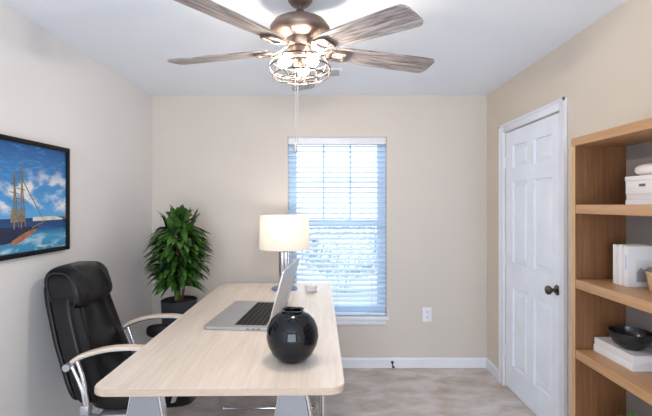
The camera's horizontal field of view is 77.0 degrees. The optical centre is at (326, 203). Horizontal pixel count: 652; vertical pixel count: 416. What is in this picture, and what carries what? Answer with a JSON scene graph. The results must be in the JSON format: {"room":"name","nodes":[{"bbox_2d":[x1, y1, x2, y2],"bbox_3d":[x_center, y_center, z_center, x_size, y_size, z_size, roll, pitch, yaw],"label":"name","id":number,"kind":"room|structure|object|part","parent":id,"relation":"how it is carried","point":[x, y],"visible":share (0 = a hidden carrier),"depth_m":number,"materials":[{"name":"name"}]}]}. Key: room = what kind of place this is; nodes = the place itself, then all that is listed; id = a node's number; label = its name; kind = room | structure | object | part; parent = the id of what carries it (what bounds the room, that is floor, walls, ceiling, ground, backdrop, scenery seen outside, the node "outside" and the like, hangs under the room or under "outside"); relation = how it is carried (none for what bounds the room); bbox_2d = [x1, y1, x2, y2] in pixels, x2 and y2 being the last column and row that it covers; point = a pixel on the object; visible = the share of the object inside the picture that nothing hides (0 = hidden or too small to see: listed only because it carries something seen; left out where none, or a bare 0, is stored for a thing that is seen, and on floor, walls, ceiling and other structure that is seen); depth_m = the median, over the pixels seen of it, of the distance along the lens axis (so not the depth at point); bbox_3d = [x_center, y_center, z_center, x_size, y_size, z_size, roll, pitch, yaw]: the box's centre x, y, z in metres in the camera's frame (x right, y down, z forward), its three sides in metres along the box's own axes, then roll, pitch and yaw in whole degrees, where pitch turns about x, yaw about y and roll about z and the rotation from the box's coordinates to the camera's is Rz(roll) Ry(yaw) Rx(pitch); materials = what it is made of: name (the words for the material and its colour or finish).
{"room":"office","nodes":[
{"label":"office","id":0,"kind":"room"},
{"bbox_2d":[0,1,151,415],"bbox_3d":[-1.630,0.246,0.900,0.120,2.440,5.800,0,0,0],"label":"wall","id":1,"kind":"structure","parent":0,"point":[52,92],"depth_m":2.53,"materials":[{"name":"paint"}]},
{"bbox_2d":[0,134,69,260],"bbox_3d":[-1.554,-0.030,1.927,0.032,0.601,1.055,0,0,0],"label":"framed painting","id":2,"kind":"object","parent":1,"relation":"attached to","point":[34,176],"visible":1,"depth_m":2.16,"materials":[{"name":"paint"}]},
{"bbox_2d":[91,407,102,413],"bbox_3d":[-1.563,1.422,0.833,0.014,0.088,5.666,0,0,0],"label":"baseboard","id":3,"kind":"structure","parent":1,"relation":"attached to","point":[95,410],"depth_m":2.78,"materials":[{"name":"white paint"}]},
{"bbox_2d":[0,0,626,94],"bbox_3d":[-0.068,-1.024,0.840,3.245,0.100,5.920,0,0,0],"label":"ceiling","id":4,"kind":"structure","parent":0,"point":[476,47],"depth_m":2.44,"materials":[{"name":"paint"}]},
{"bbox_2d":[168,0,433,159],"bbox_3d":[-0.120,-0.588,1.918,1.326,0.772,1.262,0,0,0],"label":"ceiling fan","id":5,"kind":"object","parent":4,"relation":"hanging from","point":[302,31],"visible":1,"depth_m":1.80,"materials":[{"name":"brown wood"}]},
{"bbox_3d":[-0.520,-0.712,1.996,0.523,0.008,0.140,0,11,15],"label":"blade","id":6,"kind":"part","parent":5,"relation":"part of","materials":[{"name":"wood"}]},
{"bbox_3d":[-0.366,-0.701,1.538,0.140,0.008,0.545,13,9,33],"label":"blade","id":7,"kind":"part","parent":5,"relation":"part of","materials":[{"name":"wood"}]},
{"bbox_2d":[278,57,294,67],"bbox_3d":[-0.183,-0.645,1.867,0.080,0.058,0.058,0,0,0],"label":"bulb","id":8,"kind":"object","parent":5,"relation":"attached to","point":[286,62],"depth_m":1.85,"materials":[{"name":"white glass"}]},
{"bbox_3d":[-0.142,-0.467,1.840,0.004,0.405,0.003,0,0,0],"label":"pull chain","id":9,"kind":"part","parent":5,"relation":"part of","materials":[{"name":"silver metal"}]},
{"bbox_3d":[-0.124,-0.619,1.890,0.012,0.090,0.012,0,0,0],"label":"stem","id":10,"kind":"part","parent":5,"relation":"part of","materials":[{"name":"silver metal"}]},
{"bbox_3d":[-0.138,-0.712,2.292,0.140,0.008,0.512,-11,0,-2],"label":"blade","id":11,"kind":"part","parent":5,"relation":"part of","materials":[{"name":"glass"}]},
{"bbox_2d":[298,62,308,75],"bbox_3d":[-0.110,-0.645,1.952,0.050,0.058,0.080,0,0,0],"label":"bulb","id":12,"kind":"object","parent":5,"relation":"attached to","point":[302,64],"depth_m":1.95,"materials":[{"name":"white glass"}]},
{"bbox_2d":[302,55,317,66],"bbox_3d":[-0.076,-0.645,1.850,0.075,0.058,0.070,0,0,0],"label":"bulb","id":13,"kind":"object","parent":5,"relation":"attached to","point":[313,63],"depth_m":1.83,"materials":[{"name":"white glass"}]},
{"bbox_3d":[0.138,-0.678,1.599,0.140,0.008,0.501,15,-5,-42],"label":"blade","id":14,"kind":"part","parent":5,"relation":"part of","materials":[{"name":"wood"}]},
{"bbox_3d":[0.275,-0.712,2.031,0.540,0.008,0.140,0,-11,-19],"label":"blade","id":15,"kind":"part","parent":5,"relation":"part of","materials":[{"name":"wood"}]},
{"bbox_2d":[313,69,341,75],"bbox_3d":[0.005,-0.970,3.030,0.210,0.008,0.160,0,0,0],"label":"ceiling vent","id":16,"kind":"object","parent":4,"relation":"in","point":[333,72],"visible":0.57,"depth_m":3.02,"materials":[{"name":"grey"}]},
{"bbox_2d":[152,95,486,357],"bbox_3d":[-0.068,0.246,3.740,3.005,2.440,0.120,0,0,0],"label":"wall","id":17,"kind":"structure","parent":0,"point":[223,157],"depth_m":3.68,"materials":[{"name":"beige paint"}]},
{"bbox_2d":[288,144,384,311],"bbox_3d":[0.091,0.202,3.768,0.886,1.607,0.045,0,0,0],"label":"window","id":18,"kind":"structure","parent":17,"relation":"in","point":[337,309],"depth_m":3.75,"materials":[{"name":"white plastic"}]},
{"bbox_2d":[288,137,385,314],"bbox_3d":[0.091,0.201,3.703,0.878,1.601,0.068,0,0,0],"label":"window blind","id":19,"kind":"object","parent":18,"relation":"attached to","point":[302,141],"visible":0.8,"depth_m":3.70,"materials":[{"name":"white plastic"}]},
{"bbox_3d":[-0.222,0.222,3.709,0.002,1.527,0.055,0,0,0],"label":"ladder cord","id":20,"kind":"part","parent":19,"relation":"part of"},
{"bbox_3d":[0.091,0.990,3.709,0.874,0.022,0.050,0,0,0],"label":"rail","id":21,"kind":"part","parent":19,"relation":"part of","materials":[{"name":"white plastic"}]},
{"bbox_3d":[0.091,0.176,3.768,0.736,0.060,0.035,0,0,0],"label":"meeting rail","id":22,"kind":"part","parent":18,"relation":"part of","materials":[{"name":"white plastic"}]},
{"bbox_2d":[336,316,388,324],"bbox_3d":[0.095,1.044,3.695,0.918,0.073,0.100,0,0,0],"label":"trim","id":23,"kind":"structure","parent":17,"relation":"attached to","point":[340,320],"depth_m":3.66,"materials":[{"name":"white paint"}]},
{"bbox_2d":[341,358,486,367],"bbox_3d":[-0.068,1.422,3.673,3.005,0.088,0.014,0,0,0],"label":"baseboard","id":24,"kind":"structure","parent":17,"relation":"attached to","point":[346,362],"depth_m":3.67,"materials":[{"name":"white paint"}]},
{"bbox_2d":[423,307,431,321],"bbox_3d":[0.898,0.992,3.675,0.082,0.128,0.010,0,0,0],"label":"wall outlet","id":25,"kind":"object","parent":17,"relation":"attached to","point":[427,311],"visible":1,"depth_m":3.67,"materials":[{"name":"white plastic"}]},
{"bbox_2d":[167,368,535,415],"bbox_3d":[-0.068,1.516,0.840,3.245,0.100,5.920,0,0,0],"label":"floor","id":26,"kind":"structure","parent":0,"point":[367,391],"depth_m":3.09,"materials":[{"name":"beige carpet"}]},
{"bbox_2d":[44,261,196,415],"bbox_3d":[-1.114,0.901,2.376,0.794,1.130,0.664,0,0,-3],"label":"office chair","id":27,"kind":"object","parent":26,"relation":"on","point":[90,340],"visible":0.8,"depth_m":2.16,"materials":[{"name":"black leather"}]},
{"bbox_3d":[-1.246,0.909,2.068,0.101,0.237,0.018,0,0,-3],"label":"arm post","id":28,"kind":"part","parent":27,"relation":"part of","materials":[{"name":"silver metal"}]},
{"bbox_3d":[-1.325,0.761,2.360,0.279,0.580,0.524,0,0,-3],"label":"backrest","id":29,"kind":"part","parent":27,"relation":"part of","materials":[{"name":"black leather"}]},
{"bbox_3d":[-1.018,0.761,2.080,0.536,0.093,0.052,0,0,-3],"label":"armrest","id":30,"kind":"part","parent":27,"relation":"part of","materials":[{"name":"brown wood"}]},
{"bbox_3d":[-1.054,1.098,2.374,0.368,0.077,0.628,0,0,-3],"label":"seat plate","id":31,"kind":"part","parent":27,"relation":"part of","materials":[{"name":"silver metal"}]},
{"bbox_3d":[-1.277,0.909,2.657,0.101,0.237,0.018,0,0,-3],"label":"arm post","id":32,"kind":"part","parent":27,"relation":"part of","materials":[{"name":"silver metal"}]},
{"bbox_3d":[-1.000,1.024,2.377,0.540,0.122,0.530,0,0,-3],"label":"seat","id":33,"kind":"part","parent":27,"relation":"part of","materials":[{"name":"black leather"}]},
{"bbox_3d":[-1.049,0.761,2.669,0.536,0.093,0.052,0,0,-3],"label":"armrest","id":34,"kind":"part","parent":27,"relation":"part of","materials":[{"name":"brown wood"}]},
{"bbox_2d":[143,205,212,323],"bbox_3d":[-1.161,0.734,3.220,0.534,1.464,0.531,0,0,0],"label":"potted plant","id":35,"kind":"object","parent":26,"relation":"on","point":[189,243],"visible":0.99,"depth_m":3.10,"materials":[{"name":"green plant"}]},
{"bbox_3d":[-1.160,1.106,3.220,0.274,0.720,0.274,0,0,0],"label":"planter","id":36,"kind":"part","parent":35,"relation":"part of","materials":[{"name":"black ceramic"}]},
{"bbox_3d":[-1.160,0.452,3.220,0.188,0.632,0.109,0,0,0],"label":"stem","id":37,"kind":"part","parent":35,"relation":"part of","materials":[{"name":"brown plant"}]},
{"bbox_2d":[94,283,343,415],"bbox_3d":[-0.443,1.076,2.533,0.988,0.784,2.034,0,0,-1],"label":"desk","id":38,"kind":"object","parent":26,"relation":"on","point":[186,358],"visible":0.91,"depth_m":1.75,"materials":[{"name":"brown wood"}]},
{"bbox_3d":[-0.737,1.088,1.668,0.360,0.756,0.036,0,0,-1],"label":"leg","id":39,"kind":"part","parent":38,"relation":"part of","materials":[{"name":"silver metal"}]},
{"bbox_2d":[204,257,299,330],"bbox_3d":[-0.429,0.521,2.513,0.448,0.324,0.601,0,0,5],"label":"laptop","id":40,"kind":"object","parent":38,"relation":"on","point":[240,315],"visible":0.95,"depth_m":2.41,"materials":[{"name":"silver metal"}]},
{"bbox_2d":[234,302,273,325],"bbox_3d":[-0.403,0.666,2.511,0.178,0.001,0.518,0,0,5],"label":"keyboard","id":41,"kind":"object","parent":40,"relation":"on","point":[259,313],"depth_m":2.44,"materials":[{"name":"black plastic"}]},
{"bbox_3d":[-0.251,0.512,2.499,0.008,0.315,0.600,16,1,4],"label":"lid","id":42,"kind":"part","parent":40,"relation":"part of","materials":[{"name":"silver metal"}]},
{"bbox_3d":[-0.437,1.090,2.918,0.806,0.756,0.028,0,0,-1],"label":"leg frame","id":43,"kind":"part","parent":38,"relation":"part of","materials":[{"name":"silver metal"}]},
{"bbox_2d":[259,215,308,290],"bbox_3d":[-0.342,0.387,3.300,0.400,0.592,0.400,0,0,0],"label":"table lamp","id":44,"kind":"object","parent":38,"relation":"on","point":[284,234],"visible":0.86,"depth_m":3.14,"materials":[{"name":"white fabric"}]},
{"bbox_3d":[-0.342,0.225,3.300,0.400,0.267,0.400,0,0,0],"label":"lamp shade","id":45,"kind":"part","parent":44,"relation":"part of","materials":[{"name":"white fabric"}]},
{"bbox_3d":[-0.142,1.088,1.677,0.360,0.756,0.036,0,0,-1],"label":"leg","id":46,"kind":"part","parent":38,"relation":"part of","materials":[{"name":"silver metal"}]},
{"bbox_2d":[266,306,318,363],"bbox_3d":[-0.151,0.571,1.800,0.229,0.225,0.229,0,0,0],"label":"vase","id":47,"kind":"object","parent":38,"relation":"on","point":[292,335],"visible":1,"depth_m":1.72,"materials":[{"name":"black ceramic"}]},
{"bbox_2d":[305,284,316,291],"bbox_3d":[-0.125,0.654,3.200,0.104,0.058,0.104,0,0,0],"label":"glass candle","id":48,"kind":"object","parent":38,"relation":"on","point":[308,287],"visible":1,"depth_m":3.16,"materials":[{"name":"glass"}]},
{"bbox_3d":[-0.021,1.090,1.919,0.032,0.752,0.028,0,0,-1],"label":"leg","id":49,"kind":"part","parent":38,"relation":"part of","materials":[{"name":"silver metal"}]},
{"bbox_2d":[571,117,651,415],"bbox_3d":[1.308,0.575,1.444,0.251,1.782,1.087,0,0,0],"label":"bookcase","id":50,"kind":"object","parent":26,"relation":"on","point":[602,160],"visible":0.76,"depth_m":1.96,"materials":[{"name":"brown wood"}]},
{"bbox_3d":[1.310,0.595,1.974,0.247,1.743,0.027,0,0,0],"label":"panel","id":51,"kind":"part","parent":50,"relation":"part of","materials":[{"name":"brown wood"}]},
{"bbox_3d":[1.308,0.717,1.444,0.241,0.042,1.033,0,0,0],"label":"shelf","id":52,"kind":"part","parent":50,"relation":"part of","materials":[{"name":"brown wood"}]},
{"bbox_3d":[1.308,0.381,1.444,0.241,0.042,1.033,0,0,0],"label":"shelf","id":53,"kind":"part","parent":50,"relation":"part of","materials":[{"name":"brown wood"}]},
{"bbox_3d":[1.308,0.024,1.444,0.241,0.042,1.033,0,0,0],"label":"shelf","id":54,"kind":"part","parent":50,"relation":"part of","materials":[{"name":"brown wood"}]},
{"bbox_2d":[616,246,618,283],"bbox_3d":[1.365,0.273,1.840,0.122,0.172,0.013,0,0,0],"label":"book","id":55,"kind":"object","parent":50,"relation":"on","point":[617,247],"visible":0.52,"depth_m":1.84,"materials":[{"name":"white paper"}]},
{"bbox_2d":[594,344,651,371],"bbox_3d":[1.343,0.680,1.825,0.150,0.030,0.250,0,0,0],"label":"book","id":56,"kind":"object","parent":50,"relation":"on","point":[634,368],"visible":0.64,"depth_m":1.75,"materials":[{"name":"white paper"}]},
{"bbox_2d":[594,337,651,364],"bbox_3d":[1.345,0.648,1.822,0.150,0.035,0.250,0,0,0],"label":"book","id":57,"kind":"object","parent":56,"relation":"on","point":[644,356],"visible":0.7,"depth_m":1.76,"materials":[{"name":"white paper"}]},
{"bbox_2d":[608,326,651,350],"bbox_3d":[1.332,0.595,1.800,0.164,0.072,0.164,0,0,0],"label":"bowl","id":58,"kind":"object","parent":57,"relation":"on","point":[630,338],"visible":1,"depth_m":1.78,"materials":[{"name":"black ceramic"}]},
{"bbox_2d":[622,247,623,285],"bbox_3d":[1.363,0.275,1.805,0.119,0.168,0.009,0,0,0],"label":"book","id":59,"kind":"object","parent":50,"relation":"on","point":[622,247],"visible":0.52,"depth_m":1.80,"materials":[{"name":"white paper"}]},
{"bbox_2d":[613,244,639,283],"bbox_3d":[1.363,0.271,1.858,0.120,0.176,0.020,0,0,0],"label":"book","id":60,"kind":"object","parent":50,"relation":"on","point":[614,245],"visible":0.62,"depth_m":1.86,"materials":[{"name":"white paper"}]},
{"bbox_2d":[619,245,648,284],"bbox_3d":[1.363,0.270,1.822,0.121,0.178,0.022,0,0,0],"label":"book","id":61,"kind":"object","parent":50,"relation":"on","point":[620,246],"visible":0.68,"depth_m":1.82,"materials":[{"name":"white paper"}]},
{"bbox_2d":[624,246,651,286],"bbox_3d":[1.364,0.271,1.787,0.123,0.176,0.025,0,0,0],"label":"book","id":62,"kind":"object","parent":50,"relation":"on","point":[637,259],"visible":0.96,"depth_m":1.77,"materials":[{"name":"white paper"}]},
{"bbox_2d":[625,200,651,204],"bbox_3d":[1.353,-0.008,1.603,0.135,0.020,0.325,0,0,0],"label":"book","id":63,"kind":"object","parent":50,"relation":"on","point":[627,202],"visible":1,"depth_m":1.69,"materials":[{"name":"white paper"}]},
{"bbox_2d":[626,194,651,199],"bbox_3d":[1.353,-0.029,1.601,0.133,0.022,0.322,0,0,0],"label":"book","id":64,"kind":"object","parent":63,"relation":"on","point":[632,196],"visible":1,"depth_m":1.69,"materials":[{"name":"white paper"}]},
{"bbox_2d":[625,175,651,194],"bbox_3d":[1.352,-0.079,1.603,0.142,0.076,0.329,0,0,0],"label":"storage box","id":65,"kind":"object","parent":64,"relation":"on","point":[642,184],"visible":0.99,"depth_m":1.69,"materials":[{"name":"white cardboard"}]},
{"bbox_3d":[1.353,-0.107,1.603,0.140,0.020,0.329,0,0,0],"label":"lid","id":66,"kind":"part","parent":65,"relation":"part of","materials":[{"name":"white cardboard"}]},
{"bbox_2d":[635,163,651,174],"bbox_3d":[1.337,-0.142,1.685,0.085,0.050,0.150,0,0,0],"label":"stone","id":67,"kind":"object","parent":65,"relation":"on","point":[645,169],"visible":0.82,"depth_m":1.68,"materials":[{"name":"white stone"}]},
{"bbox_3d":[1.431,0.554,1.444,0.003,1.663,1.033,0,0,0],"label":"panel","id":68,"kind":"part","parent":50,"relation":"part of","materials":[{"name":"wood"}]},
{"bbox_2d":[645,270,651,291],"bbox_3d":[1.366,0.318,1.665,0.120,0.082,0.120,0,0,0],"label":"basket","id":69,"kind":"object","parent":50,"relation":"on","point":[648,272],"visible":1,"depth_m":1.67,"materials":[{"name":"wicker"}]},
{"bbox_2d":[487,0,651,415],"bbox_3d":[1.495,0.246,0.900,0.120,2.440,5.800,0,0,0],"label":"wall","id":70,"kind":"structure","parent":0,"point":[604,71],"depth_m":2.41,"materials":[{"name":"paint"}]},
{"bbox_2d":[486,358,498,380],"bbox_3d":[1.428,1.422,3.519,0.014,0.088,0.294,0,0,0],"label":"baseboard","id":71,"kind":"structure","parent":70,"relation":"attached to","point":[490,366],"depth_m":3.52,"materials":[{"name":"white paint"}]},
{"bbox_2d":[504,113,558,415],"bbox_3d":[1.421,0.445,2.906,0.109,2.026,0.796,0,0,0],"label":"door","id":72,"kind":"structure","parent":70,"relation":"in","point":[531,161],"depth_m":2.86,"materials":[{"name":"white paint"}]},
{"bbox_3d":[1.404,0.539,2.565,0.074,0.066,0.066,0,0,0],"label":"knob","id":73,"kind":"part","parent":72,"relation":"part of","materials":[{"name":"black metal"}]},
{"bbox_2d":[499,97,566,415],"bbox_3d":[1.483,0.414,2.908,0.144,2.104,0.929,0,0,0],"label":"trim","id":74,"kind":"structure","parent":70,"relation":"attached to","point":[560,105],"depth_m":2.50,"materials":[{"name":"white paint"}]},
{"label":"outside","id":75,"kind":"structure","parent":0,"visible":0},
{"bbox_2d":[297,235,376,302],"bbox_3d":[0.000,1.891,14.925,28.000,0.150,22.150,0,0,0],"label":"ground","id":76,"kind":"structure","parent":75,"point":[369,251],"depth_m":10.20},
{"bbox_2d":[300,216,376,292],"bbox_3d":[0.382,1.030,8.415,1.943,1.580,1.428,0,0,0],"label":"shrub","id":77,"kind":"object","parent":76,"relation":"on","point":[308,251],"visible":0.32,"depth_m":8.20,"materials":[{"name":"green plant"}]},
{"bbox_3d":[0.391,1.329,8.401,0.837,0.983,0.621,0,0,0],"label":"stem","id":78,"kind":"part","parent":77,"relation":"part of","materials":[{"name":"plant"}]}
]}

